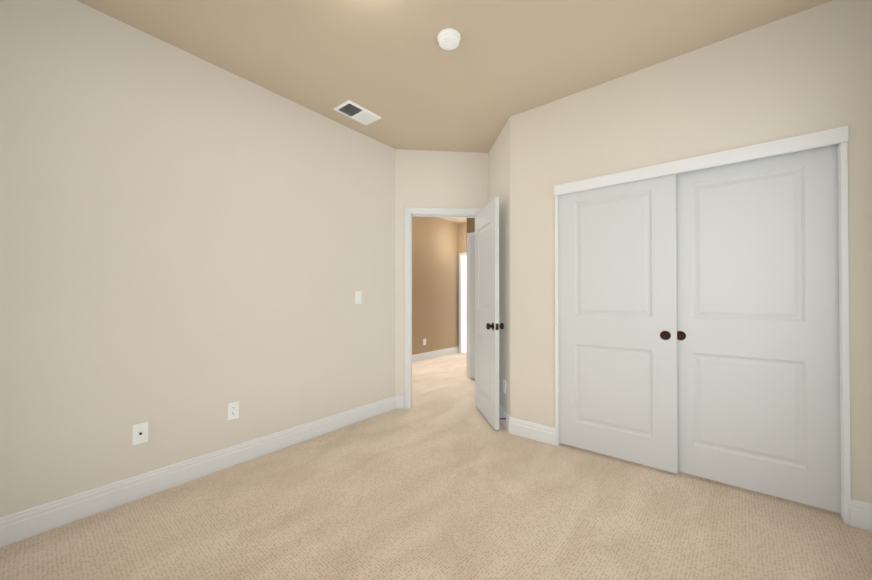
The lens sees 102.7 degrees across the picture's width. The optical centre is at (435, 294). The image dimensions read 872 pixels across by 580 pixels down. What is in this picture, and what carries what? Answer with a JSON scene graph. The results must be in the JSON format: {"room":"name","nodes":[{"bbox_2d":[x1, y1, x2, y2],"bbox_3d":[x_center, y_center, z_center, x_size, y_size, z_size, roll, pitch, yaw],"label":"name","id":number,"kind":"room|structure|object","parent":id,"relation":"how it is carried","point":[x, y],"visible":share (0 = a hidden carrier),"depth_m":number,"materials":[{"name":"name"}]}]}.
{"room":"empty bedroom","nodes":[
{"label":"empty bedroom","id":0,"kind":"room"},
{"bbox_2d":[0,0,394,516],"bbox_3d":[-1.854,-0.186,2.008,0.181,2.750,4.512,0,-1,39],"label":"wall","id":1,"kind":"structure","parent":0,"point":[192,246],"depth_m":2.14,"materials":[{"name":"paint"}]},
{"bbox_2d":[132,422,147,445],"bbox_3d":[-1.731,0.815,2.044,0.018,0.118,0.072,0,-1,39],"label":"outlet","id":2,"kind":"object","parent":1,"relation":"attached to","point":[139,433],"visible":1,"depth_m":2.04,"materials":[{"name":"white plastic"}]},
{"bbox_2d":[0,396,403,546],"bbox_3d":[-1.757,1.122,2.007,0.080,0.134,4.411,0,-1,39],"label":"baseboard","id":3,"kind":"structure","parent":1,"relation":"attached to","point":[24,524],"depth_m":2.12,"materials":[{"name":"white wood"}]},
{"bbox_2d":[228,401,238,419],"bbox_3d":[-1.419,0.813,2.444,0.008,0.118,0.072,0,-1,39],"label":"outlet","id":4,"kind":"object","parent":1,"relation":"attached to","point":[233,410],"visible":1,"depth_m":2.44,"materials":[{"name":"white plastic"}]},
{"bbox_2d":[355,291,360,303],"bbox_3d":[-0.736,0.027,3.307,0.010,0.118,0.072,0,-1,39],"label":"switch plate","id":5,"kind":"object","parent":1,"relation":"attached to","point":[357,297],"visible":1,"depth_m":3.30,"materials":[{"name":"white plastic"}]},
{"bbox_2d":[0,353,871,579],"bbox_3d":[-0.288,1.254,3.886,6.823,0.100,9.420,0,-1,39],"label":"floor","id":6,"kind":"structure","parent":0,"point":[441,478],"depth_m":1.82,"materials":[{"name":"carpet"}]},
{"bbox_2d":[395,149,487,395],"bbox_3d":[0.037,-0.172,3.804,1.060,2.750,0.120,0,0,-6],"label":"wall","id":7,"kind":"structure","parent":0,"point":[439,179],"depth_m":3.74,"materials":[{"name":"paint"}]},
{"bbox_2d":[404,207,481,408],"bbox_3d":[0.092,0.135,3.807,0.876,2.137,0.154,0,0,-6],"label":"door frame","id":8,"kind":"structure","parent":7,"relation":"attached to","point":[408,211],"depth_m":3.70,"materials":[{"name":"white wood"}]},
{"bbox_2d":[475,197,503,429],"bbox_3d":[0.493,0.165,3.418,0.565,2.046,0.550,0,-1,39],"label":"entry door","id":9,"kind":"structure","parent":7,"relation":"in","point":[487,326],"depth_m":3.30,"materials":[{"name":"white wood"}]},
{"bbox_2d":[412,217,474,354],"bbox_3d":[-0.110,-0.164,4.734,2.760,2.750,5.140,0,-1,39],"label":"wall","id":10,"kind":"structure","parent":0,"point":[439,245],"depth_m":6.84,"materials":[{"name":"paint"}]},
{"bbox_2d":[412,346,460,361],"bbox_3d":[-1.050,1.150,5.492,0.090,0.134,4.900,0,-1,39],"label":"baseboard","id":11,"kind":"structure","parent":10,"relation":"attached to","point":[431,354],"depth_m":6.80,"materials":[{"name":"white wood"}]},
{"bbox_2d":[459,252,466,352],"bbox_3d":[0.833,0.174,7.114,0.906,2.113,0.017,0,-1,39],"label":"door frame","id":12,"kind":"structure","parent":10,"relation":"attached to","point":[462,254],"depth_m":7.37,"materials":[{"name":"white wood"}]},
{"bbox_2d":[461,256,466,352],"bbox_3d":[0.825,0.203,7.105,0.760,2.030,0.035,0,-1,39],"label":"hall door","id":13,"kind":"structure","parent":10,"relation":"in","point":[463,304],"depth_m":7.28,"materials":[{"name":"white wood"}]},
{"bbox_2d":[467,232,474,378],"bbox_3d":[0.806,0.155,4.811,0.911,2.113,0.017,0,-1,39],"label":"door frame","id":14,"kind":"structure","parent":10,"relation":"attached to","point":[472,234],"depth_m":5.07,"materials":[{"name":"white wood"}]},
{"bbox_2d":[470,237,474,378],"bbox_3d":[0.800,0.185,4.800,0.760,2.030,0.035,0,-1,39],"label":"hall door","id":15,"kind":"structure","parent":10,"relation":"in","point":[472,307],"depth_m":5.00,"materials":[{"name":"white wood"}]},
{"bbox_2d":[76,0,831,222],"bbox_3d":[-0.288,-1.596,3.909,6.823,0.100,9.420,0,-1,39],"label":"ceiling","id":16,"kind":"structure","parent":0,"point":[403,74],"depth_m":2.19,"materials":[{"name":"paint"}]},
{"bbox_2d":[334,100,381,124],"bbox_3d":[-0.668,-1.547,2.986,0.210,0.013,0.350,0,-1,39],"label":"ceiling vent","id":17,"kind":"object","parent":16,"relation":"in","point":[355,111],"visible":1,"depth_m":2.97,"materials":[{"name":"white plastic"}]},
{"bbox_2d":[437,28,460,49],"bbox_3d":[0.079,-1.538,2.114,0.140,0.046,0.140,0,-1,39],"label":"smoke detector","id":18,"kind":"object","parent":16,"relation":"attached to","point":[448,38],"visible":1,"depth_m":2.08,"materials":[{"name":"white plastic"}]},
{"bbox_2d":[488,118,510,416],"bbox_3d":[0.687,-0.174,3.485,0.170,2.750,0.885,0,0,-6],"label":"wall","id":19,"kind":"structure","parent":0,"point":[499,169],"depth_m":3.24,"materials":[{"name":"paint"}]},
{"bbox_2d":[503,379,505,393],"bbox_3d":[0.626,0.838,3.192,0.008,0.118,0.072,0,0,-6],"label":"outlet","id":20,"kind":"object","parent":19,"relation":"attached to","point":[504,386],"visible":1,"depth_m":3.18,"materials":[{"name":"white plastic"}]},
{"bbox_2d":[510,0,871,502],"bbox_3d":[1.468,-0.183,2.442,2.023,2.750,0.120,0,-1,39],"label":"wall","id":21,"kind":"structure","parent":0,"point":[808,71],"depth_m":2.19,"materials":[{"name":"paint"}]},
{"bbox_2d":[499,405,555,445],"bbox_3d":[0.736,1.132,3.262,0.968,0.134,0.511,0,-1,39],"label":"baseboard","id":22,"kind":"structure","parent":21,"relation":"attached to","point":[538,432],"depth_m":2.91,"materials":[{"name":"white wood"}]},
{"bbox_2d":[558,174,677,472],"bbox_3d":[1.281,0.155,2.545,0.785,2.032,0.039,0,-1,39],"label":"closet door","id":23,"kind":"structure","parent":21,"relation":"in","point":[617,321],"depth_m":2.50,"materials":[{"name":"white wood"}]},
{"bbox_2d":[554,126,848,195],"bbox_3d":[1.573,-0.831,2.335,1.540,0.080,0.120,0,-1,39],"label":"trim","id":24,"kind":"structure","parent":21,"relation":"attached to","point":[828,137],"depth_m":2.14,"materials":[{"name":"white wood"}]},
{"bbox_2d":[555,141,850,524],"bbox_3d":[1.582,0.199,2.338,1.536,1.984,0.132,0,-1,39],"label":"trim","id":25,"kind":"structure","parent":21,"relation":"attached to","point":[844,356],"depth_m":1.82,"materials":[{"name":"white wood"}]},
{"bbox_2d":[676,144,840,512],"bbox_3d":[1.871,0.151,2.118,0.785,2.032,0.039,0,-1,39],"label":"closet door","id":26,"kind":"structure","parent":21,"relation":"in","point":[758,380],"depth_m":2.06,"materials":[{"name":"white wood"}]},
{"bbox_2d":[860,501,871,530],"bbox_3d":[0.768,1.105,0.009,0.038,0.134,4.515,0,-1,39],"label":"baseboard","id":27,"kind":"structure","parent":21,"relation":"attached to","point":[865,507],"depth_m":1.76,"materials":[{"name":"white wood"}]}
]}

